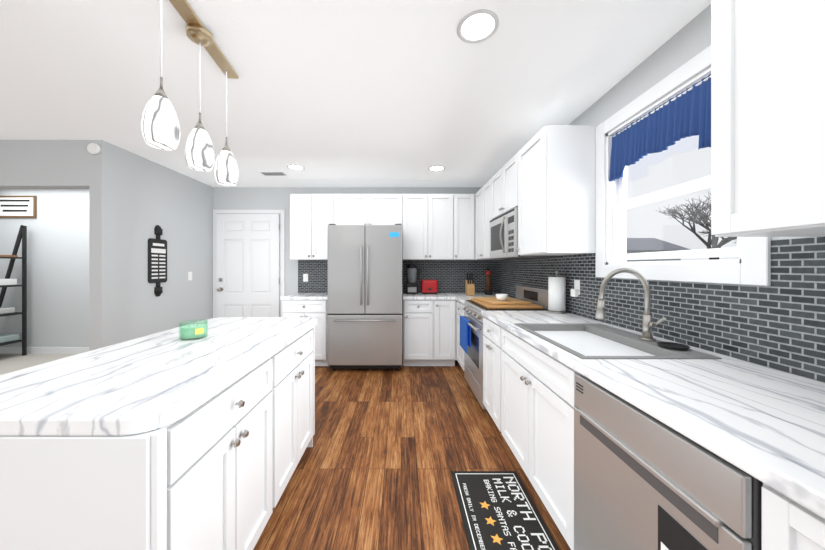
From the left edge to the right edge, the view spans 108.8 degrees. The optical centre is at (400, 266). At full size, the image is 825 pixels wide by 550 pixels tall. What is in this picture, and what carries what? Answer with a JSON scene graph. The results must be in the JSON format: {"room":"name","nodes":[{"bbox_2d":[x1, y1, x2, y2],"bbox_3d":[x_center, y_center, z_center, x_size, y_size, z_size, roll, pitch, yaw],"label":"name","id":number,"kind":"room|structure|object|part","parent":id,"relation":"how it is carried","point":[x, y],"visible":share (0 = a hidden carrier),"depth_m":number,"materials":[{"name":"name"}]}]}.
{"room":"kitchen","nodes":[
{"label":"kitchen","id":0,"kind":"room"},
{"bbox_2d":[0,140,115,350],"bbox_3d":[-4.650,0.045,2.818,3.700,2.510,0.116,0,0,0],"label":"wall","id":1,"kind":"structure","parent":0,"point":[106,210],"depth_m":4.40,"materials":[{"name":"grey paint"}]},
{"bbox_2d":[0,196,36,217],"bbox_3d":[-5.740,-0.895,4.388,0.620,0.330,0.022,0,0,0],"label":"sign","id":2,"kind":"object","parent":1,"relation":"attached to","point":[18,206],"visible":1,"depth_m":4.38,"materials":[{"name":"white wood"}]},
{"bbox_2d":[0,347,88,353],"bbox_3d":[-4.707,1.243,4.394,3.585,0.090,0.013,0,0,0],"label":"baseboard","id":3,"kind":"structure","parent":1,"relation":"attached to","point":[44,350],"depth_m":4.38,"materials":[{"name":"white wood"}]},
{"bbox_2d":[87,143,100,154],"bbox_3d":[-2.858,-1.100,2.744,0.110,0.110,0.029,0,0,0],"label":"smoke detector","id":4,"kind":"object","parent":1,"relation":"attached to","point":[94,148],"visible":1,"depth_m":2.73,"materials":[{"name":"white plastic"}]},
{"bbox_2d":[116,146,211,343],"bbox_3d":[-2.858,0.045,3.640,0.116,2.510,1.500,0,0,0],"label":"wall","id":5,"kind":"structure","parent":0,"point":[149,194],"depth_m":3.42,"materials":[{"name":"grey paint"}]},
{"bbox_2d":[148,225,166,296],"bbox_3d":[-2.787,-0.070,3.385,0.078,0.820,0.250,0,0,0],"label":"sign","id":6,"kind":"object","parent":5,"relation":"attached to","point":[157,260],"visible":0.96,"depth_m":3.37,"materials":[{"name":"black metal"}]},
{"bbox_2d":[188,272,191,280],"bbox_3d":[-2.795,0.120,3.915,0.010,0.116,0.072,0,0,0],"label":"light switch","id":7,"kind":"object","parent":5,"relation":"attached to","point":[189,275],"visible":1,"depth_m":3.90,"materials":[{"name":"white plastic"}]},
{"bbox_2d":[212,187,494,353],"bbox_3d":[-2.550,0.045,4.457,8.140,2.510,0.126,0,0,0],"label":"wall","id":8,"kind":"structure","parent":0,"point":[451,275],"depth_m":4.40,"materials":[{"name":"grey paint"}]},
{"bbox_2d":[213,210,284,317],"bbox_3d":[-2.263,0.224,4.336,1.065,2.153,0.126,0,0,0],"label":"door","id":9,"kind":"structure","parent":8,"relation":"in","point":[248,263],"depth_m":4.35,"materials":[{"name":"white wood"}]},
{"bbox_2d":[303,274,307,281],"bbox_3d":[-1.420,0.160,4.390,0.072,0.116,0.008,0,0,0],"label":"outlet","id":10,"kind":"object","parent":8,"relation":"attached to","point":[305,277],"visible":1,"depth_m":4.39,"materials":[{"name":"white plastic"}]},
{"bbox_2d":[290,194,337,259],"bbox_3d":[-1.198,-0.555,4.225,0.663,0.910,0.349,0,0,0],"label":"upper cabinet","id":11,"kind":"object","parent":8,"relation":"attached to","point":[310,214],"depth_m":4.06,"materials":[{"name":"white wood"}]},
{"bbox_2d":[338,194,401,224],"bbox_3d":[-0.455,-0.773,4.225,0.950,0.475,0.349,0,0,0],"label":"upper cabinet","id":12,"kind":"object","parent":8,"relation":"attached to","point":[353,209],"depth_m":4.06,"materials":[{"name":"white wood"}]},
{"bbox_2d":[402,194,457,259],"bbox_3d":[0.370,-0.555,4.225,0.827,0.910,0.349,0,0,0],"label":"upper cabinet","id":13,"kind":"object","parent":8,"relation":"attached to","point":[438,226],"depth_m":4.06,"materials":[{"name":"white wood"}]},
{"bbox_2d":[458,194,475,259],"bbox_3d":[0.847,-0.555,4.225,0.382,0.910,0.349,0,0,0],"label":"upper cabinet","id":14,"kind":"object","parent":8,"relation":"attached to","point":[466,202],"depth_m":4.06,"materials":[{"name":"white wood"}]},
{"bbox_2d":[0,0,710,186],"bbox_3d":[-2.550,-1.240,0.900,8.140,0.100,7.240,0,0,0],"label":"ceiling","id":15,"kind":"structure","parent":0,"point":[366,93],"depth_m":1.85,"materials":[{"name":"white paint"}]},
{"bbox_2d":[141,0,238,185],"bbox_3d":[-1.005,-0.841,1.475,0.124,0.696,0.720,0,0,-6],"label":"pendant light","id":16,"kind":"object","parent":15,"relation":"hanging from","point":[160,127],"visible":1,"depth_m":1.42,"materials":[{"name":"white glass"}]},
{"bbox_2d":[260,172,286,175],"bbox_3d":[-1.620,-1.185,3.750,0.300,0.009,0.140,0,0,0],"label":"ceiling vent","id":17,"kind":"object","parent":15,"relation":"in","point":[273,173],"visible":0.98,"depth_m":3.73,"materials":[{"name":"white metal"}]},
{"bbox_2d":[287,164,304,169],"bbox_3d":[-1.250,-1.185,3.510,0.203,0.010,0.203,0,0,-45],"label":"recessed light","id":18,"kind":"object","parent":15,"relation":"in","point":[291,166],"depth_m":3.51,"materials":[{"name":"white plastic"}]},
{"bbox_2d":[428,165,444,170],"bbox_3d":[0.430,-1.185,3.550,0.203,0.010,0.203,0,0,-45],"label":"recessed light","id":19,"kind":"object","parent":15,"relation":"in","point":[437,167],"depth_m":3.55,"materials":[{"name":"white plastic"}]},
{"bbox_2d":[457,9,498,42],"bbox_3d":[0.380,-1.185,1.460,0.203,0.010,0.203,0,0,-45],"label":"recessed light","id":20,"kind":"object","parent":15,"relation":"in","point":[478,25],"depth_m":1.45,"materials":[{"name":"white plastic"}]},
{"bbox_2d":[253,354,570,549],"bbox_3d":[-2.550,1.330,0.900,8.140,0.060,7.240,0,0,0],"label":"floor","id":21,"kind":"structure","parent":0,"point":[386,454],"depth_m":1.94,"materials":[{"name":"brown wood"}]},
{"bbox_2d":[0,354,76,374],"bbox_3d":[-4.708,1.294,3.590,3.584,0.012,1.620,0,0,0],"label":"carpet floor","id":22,"kind":"structure","parent":21,"relation":"on","point":[9,363],"depth_m":4.06,"materials":[{"name":"beige carpet"}]},
{"bbox_2d":[0,225,26,355],"bbox_3d":[-5.779,0.338,4.100,0.618,1.899,0.424,0,0,0],"label":"ladder shelf","id":23,"kind":"object","parent":22,"relation":"on","point":[5,283],"visible":1,"depth_m":4.29,"materials":[{"name":"black metal"}]},
{"bbox_2d":[0,325,316,549],"bbox_3d":[-0.989,0.864,1.438,0.795,0.872,1.397,0,0,0],"label":"kitchen island","id":24,"kind":"object","parent":21,"relation":"on","point":[170,439],"depth_m":0.82,"materials":[{"name":"white wood"}]},
{"bbox_2d":[0,317,316,432],"bbox_3d":[-1.014,0.404,1.493,0.804,0.048,1.503,0,0,0],"label":"island countertop","id":25,"kind":"structure","parent":24,"relation":"on","point":[142,384],"depth_m":1.01,"materials":[{"name":"white stone"}]},
{"bbox_2d":[179,319,207,340],"bbox_3d":[-1.110,0.335,1.580,0.128,0.088,0.128,0,0,0],"label":"candle","id":26,"kind":"object","parent":25,"relation":"on","point":[194,331],"visible":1,"depth_m":1.54,"materials":[{"name":"green glass"}]},
{"bbox_2d":[280,297,328,365],"bbox_3d":[-1.240,0.860,4.086,0.580,0.880,0.612,0,0,0],"label":"base cabinet","id":27,"kind":"object","parent":21,"relation":"on","point":[315,307],"depth_m":3.78,"materials":[{"name":"white wood"}]},
{"bbox_2d":[288,293,326,296],"bbox_3d":[-1.235,0.399,4.082,0.620,0.039,0.624,0,0,0],"label":"countertop","id":28,"kind":"structure","parent":27,"relation":"on","point":[295,294],"depth_m":3.93,"materials":[{"name":"white stone"}]},
{"bbox_2d":[327,224,401,370],"bbox_3d":[-0.442,0.384,3.958,0.917,1.833,0.845,0,0,0],"label":"fridge","id":29,"kind":"object","parent":21,"relation":"on","point":[364,296],"visible":1,"depth_m":3.60,"materials":[{"name":"grey metal"}]},
{"bbox_2d":[404,297,439,365],"bbox_3d":[0.261,0.860,4.086,0.461,0.880,0.612,0,0,0],"label":"base cabinet","id":30,"kind":"object","parent":21,"relation":"on","point":[429,329],"depth_m":3.79,"materials":[{"name":"white wood"}]},
{"bbox_2d":[404,293,451,296],"bbox_3d":[0.361,0.399,4.082,0.677,0.039,0.624,0,0,0],"label":"countertop","id":31,"kind":"structure","parent":30,"relation":"on","point":[419,294],"depth_m":3.93,"materials":[{"name":"white stone"}]},
{"bbox_2d":[406,264,418,293],"bbox_3d":[0.165,0.169,4.179,0.190,0.420,0.182,0,0,0],"label":"blender","id":32,"kind":"object","parent":31,"relation":"on","point":[412,278],"visible":1,"depth_m":4.11,"materials":[{"name":"black plastic"}]},
{"bbox_2d":[421,279,438,293],"bbox_3d":[0.410,0.277,4.174,0.250,0.204,0.192,0,0,0],"label":"toaster","id":33,"kind":"object","parent":31,"relation":"on","point":[429,286],"visible":1,"depth_m":4.09,"materials":[{"name":"red metal"}]},
{"bbox_2d":[440,297,456,365],"bbox_3d":[0.540,0.860,4.086,0.383,0.880,0.612,0,0,0],"label":"base cabinet","id":34,"kind":"object","parent":21,"relation":"on","point":[448,305],"depth_m":3.79,"materials":[{"name":"white wood"}]},
{"bbox_2d":[483,316,492,418],"bbox_3d":[1.055,0.860,2.308,0.685,0.880,0.538,0,0,0],"label":"base cabinet","id":35,"kind":"object","parent":21,"relation":"on","point":[487,324],"depth_m":2.44,"materials":[{"name":"white wood"}]},
{"bbox_2d":[457,304,524,370],"bbox_3d":[1.055,0.860,3.571,0.685,0.880,0.457,0,0,0],"label":"base cabinet","id":36,"kind":"object","parent":21,"relation":"on","point":[460,312],"depth_m":3.59,"materials":[{"name":"white wood"}]},
{"bbox_2d":[449,293,515,303],"bbox_3d":[1.046,0.399,3.868,0.694,0.039,1.051,0,0,0],"label":"countertop","id":37,"kind":"structure","parent":36,"relation":"on","point":[460,297],"depth_m":3.80,"materials":[{"name":"white stone"}]},
{"bbox_2d":[465,274,474,295],"bbox_3d":[0.930,0.234,3.975,0.100,0.290,0.130,0,0,0],"label":"knife block","id":38,"kind":"object","parent":37,"relation":"on","point":[469,287],"visible":1,"depth_m":3.94,"materials":[{"name":"brown wood"}]},
{"bbox_2d":[485,268,491,294],"bbox_3d":[1.200,0.196,4.050,0.098,0.367,0.100,0,0,0],"label":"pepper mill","id":39,"kind":"object","parent":37,"relation":"on","point":[488,284],"visible":1,"depth_m":4.02,"materials":[{"name":"brown wood"}]},
{"bbox_2d":[463,285,547,412],"bbox_3d":[1.022,0.752,2.960,0.732,1.095,0.760,0,0,0],"label":"range","id":40,"kind":"object","parent":21,"relation":"on","point":[473,366],"visible":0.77,"depth_m":2.83,"materials":[{"name":"grey metal"}]},
{"bbox_2d":[460,316,470,353],"bbox_3d":[0.664,0.699,3.075,0.049,0.322,0.350,0,0,0],"label":"dish towel","id":41,"kind":"object","parent":40,"relation":"hanging from","point":[465,334],"visible":1,"depth_m":2.98,"materials":[{"name":"blue fabric"}]},
{"bbox_2d":[471,297,542,308],"bbox_3d":[1.022,0.352,2.967,0.495,0.041,0.673,0,0,0],"label":"cutting board","id":42,"kind":"object","parent":40,"relation":"on","point":[495,303],"visible":0.94,"depth_m":2.76,"materials":[{"name":"brown wood"}]},
{"bbox_2d":[496,294,507,300],"bbox_3d":[1.000,0.301,2.930,0.116,0.060,0.116,0,0,0],"label":"bowl","id":43,"kind":"object","parent":42,"relation":"on","point":[501,297],"visible":1,"depth_m":2.89,"materials":[{"name":"white ceramic"}]},
{"bbox_2d":[451,471,559,549],"bbox_3d":[0.521,1.295,1.485,0.413,0.008,0.770,0,0,0],"label":"kitchen rug","id":44,"kind":"object","parent":21,"relation":"on","point":[498,510],"visible":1,"depth_m":1.55,"materials":[{"name":"black fabric"}]},
{"bbox_2d":[493,324,576,549],"bbox_3d":[1.055,0.860,1.692,0.685,0.880,0.980,0,0,0],"label":"base cabinet","id":45,"kind":"object","parent":21,"relation":"on","point":[533,394],"depth_m":1.53,"materials":[{"name":"white wood"}]},
{"bbox_2d":[481,312,824,523],"bbox_3d":[1.046,0.399,0.988,0.694,0.039,3.177,0,0,0],"label":"countertop","id":46,"kind":"structure","parent":45,"relation":"on","point":[768,423],"depth_m":0.82,"materials":[{"name":"white stone"}]},
{"bbox_2d":[547,271,566,313],"bbox_3d":[1.305,0.205,2.470,0.150,0.348,0.150,0,0,0],"label":"paper towel holder","id":47,"kind":"object","parent":46,"relation":"on","point":[557,294],"visible":1,"depth_m":2.42,"materials":[{"name":"white paper"}]},
{"bbox_2d":[517,324,724,359],"bbox_3d":[1.041,0.475,1.595,0.578,0.198,0.750,0,0,0],"label":"sink","id":48,"kind":"object","parent":46,"relation":"in","point":[587,341],"depth_m":1.55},
{"bbox_2d":[596,268,665,339],"bbox_3d":[1.170,0.190,1.493,0.264,0.372,0.192,0,0,0],"label":"faucet","id":49,"kind":"object","parent":46,"relation":"on","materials":[{"name":"silver metal"}]},
{"bbox_2d":[657,342,689,350],"bbox_3d":[1.268,0.368,1.375,0.116,0.014,0.116,0,0,0],"label":"soap dish","id":50,"kind":"object","parent":46,"relation":"on","point":[674,346],"visible":1,"depth_m":1.37,"materials":[{"name":"black plastic"}]},
{"bbox_2d":[574,373,762,549],"bbox_3d":[0.996,0.864,0.900,0.610,0.872,0.594,0,0,0],"label":"dishwasher","id":51,"kind":"object","parent":21,"relation":"on","point":[643,480],"visible":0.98,"depth_m":0.84,"materials":[{"name":"grey metal"}]},
{"bbox_2d":[762,488,824,549],"bbox_3d":[1.055,0.860,0.253,0.685,0.880,0.689,0,0,0],"label":"base cabinet","id":52,"kind":"object","parent":21,"relation":"on","point":[784,525],"depth_m":0.54,"materials":[{"name":"white wood"}]},
{"bbox_2d":[495,4,824,382],"bbox_3d":[1.457,0.055,0.897,0.126,2.490,6.994,0,0,0],"label":"wall","id":53,"kind":"structure","parent":0,"point":[778,323],"depth_m":1.36,"materials":[{"name":"tile"}]},
{"bbox_2d":[476,182,505,259],"bbox_3d":[1.210,-0.555,3.658,0.380,0.910,0.763,0,0,0],"label":"upper cabinet","id":54,"kind":"object","parent":53,"relation":"attached to","point":[482,223],"depth_m":3.70,"materials":[{"name":"white wood"}]},
{"bbox_2d":[488,158,511,220],"bbox_3d":[1.210,-0.772,2.959,0.380,0.476,0.760,0,0,0],"label":"upper cabinet","id":55,"kind":"object","parent":53,"relation":"attached to","point":[500,185],"depth_m":3.02,"materials":[{"name":"white wood"}]},
{"bbox_2d":[490,207,559,258],"bbox_3d":[1.174,-0.307,2.960,0.449,0.445,0.756,0,0,0],"label":"microwave","id":56,"kind":"object","parent":55,"relation":"attached to","point":[503,235],"visible":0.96,"depth_m":2.82,"materials":[{"name":"grey metal"}]},
{"bbox_2d":[512,125,597,255],"bbox_3d":[1.210,-0.555,2.372,0.380,0.910,0.544,0,0,0],"label":"upper cabinet","id":57,"kind":"object","parent":53,"relation":"attached to","point":[543,179],"depth_m":2.10,"materials":[{"name":"white wood"}]},
{"bbox_2d":[571,280,579,296],"bbox_3d":[1.374,0.169,2.330,0.039,0.133,0.072,0,0,0],"label":"outlet","id":58,"kind":"object","parent":53,"relation":"attached to","point":[574,292],"depth_m":2.31,"materials":[{"name":"white plastic"}]},
{"bbox_3d":[1.390,0.160,2.330,0.008,0.116,0.072,0,0,0],"label":"electrical outlet plate","id":59,"kind":"part","parent":58,"relation":"part of","materials":[{"name":"white plastic"}]},
{"bbox_2d":[596,45,770,285],"bbox_3d":[1.452,-0.460,1.605,0.141,1.064,0.984,0,0,0],"label":"window","id":60,"kind":"structure","parent":53,"relation":"in","point":[751,265],"depth_m":1.59,"materials":[{"name":"white"}]},
{"bbox_2d":[609,74,710,181],"bbox_3d":[1.409,-0.710,1.605,0.033,0.349,0.768,0,0,0],"label":"valance curtain","id":61,"kind":"object","parent":60,"relation":"hanging from","point":[677,117],"visible":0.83,"depth_m":1.58,"materials":[{"name":"blue fabric"}]},
{"bbox_2d":[711,0,824,236],"bbox_3d":[1.196,-0.555,0.189,0.407,0.910,1.577,0,0,0],"label":"upper cabinet","id":62,"kind":"object","parent":53,"relation":"attached to","point":[767,118],"visible":1,"depth_m":0.83,"materials":[{"name":"white wood"}]},
{"label":"outside","id":63,"kind":"structure","parent":0,"visible":0},
{"bbox_2d":[626,135,739,259],"bbox_3d":[24.400,-17.700,25.000,44.000,42.000,110.000,0,0,0],"label":"sky","id":64,"kind":"structure","parent":63,"point":[647,184],"depth_m":50.79,"materials":[{"name":"white"}]},
{"bbox_3d":[24.150,1.850,30.000,44.500,0.100,100.000,0,0,0],"label":"ground","id":65,"kind":"structure","parent":63,"visible":0},
{"bbox_2d":[626,238,689,261],"bbox_3d":[11.600,0.150,15.250,3.000,3.300,4.100,0,0,0],"label":"house","id":66,"kind":"structure","parent":65,"relation":"on","point":[647,247],"depth_m":13.61,"materials":[{"name":"grey"}]},
{"bbox_2d":[656,193,736,259],"bbox_3d":[17.626,-1.199,16.221,6.068,5.997,4.676,0,0,0],"label":"tree","id":67,"kind":"object","parent":65,"relation":"on","point":[707,226],"depth_m":16.21,"materials":[{"name":"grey plant"}]}
]}

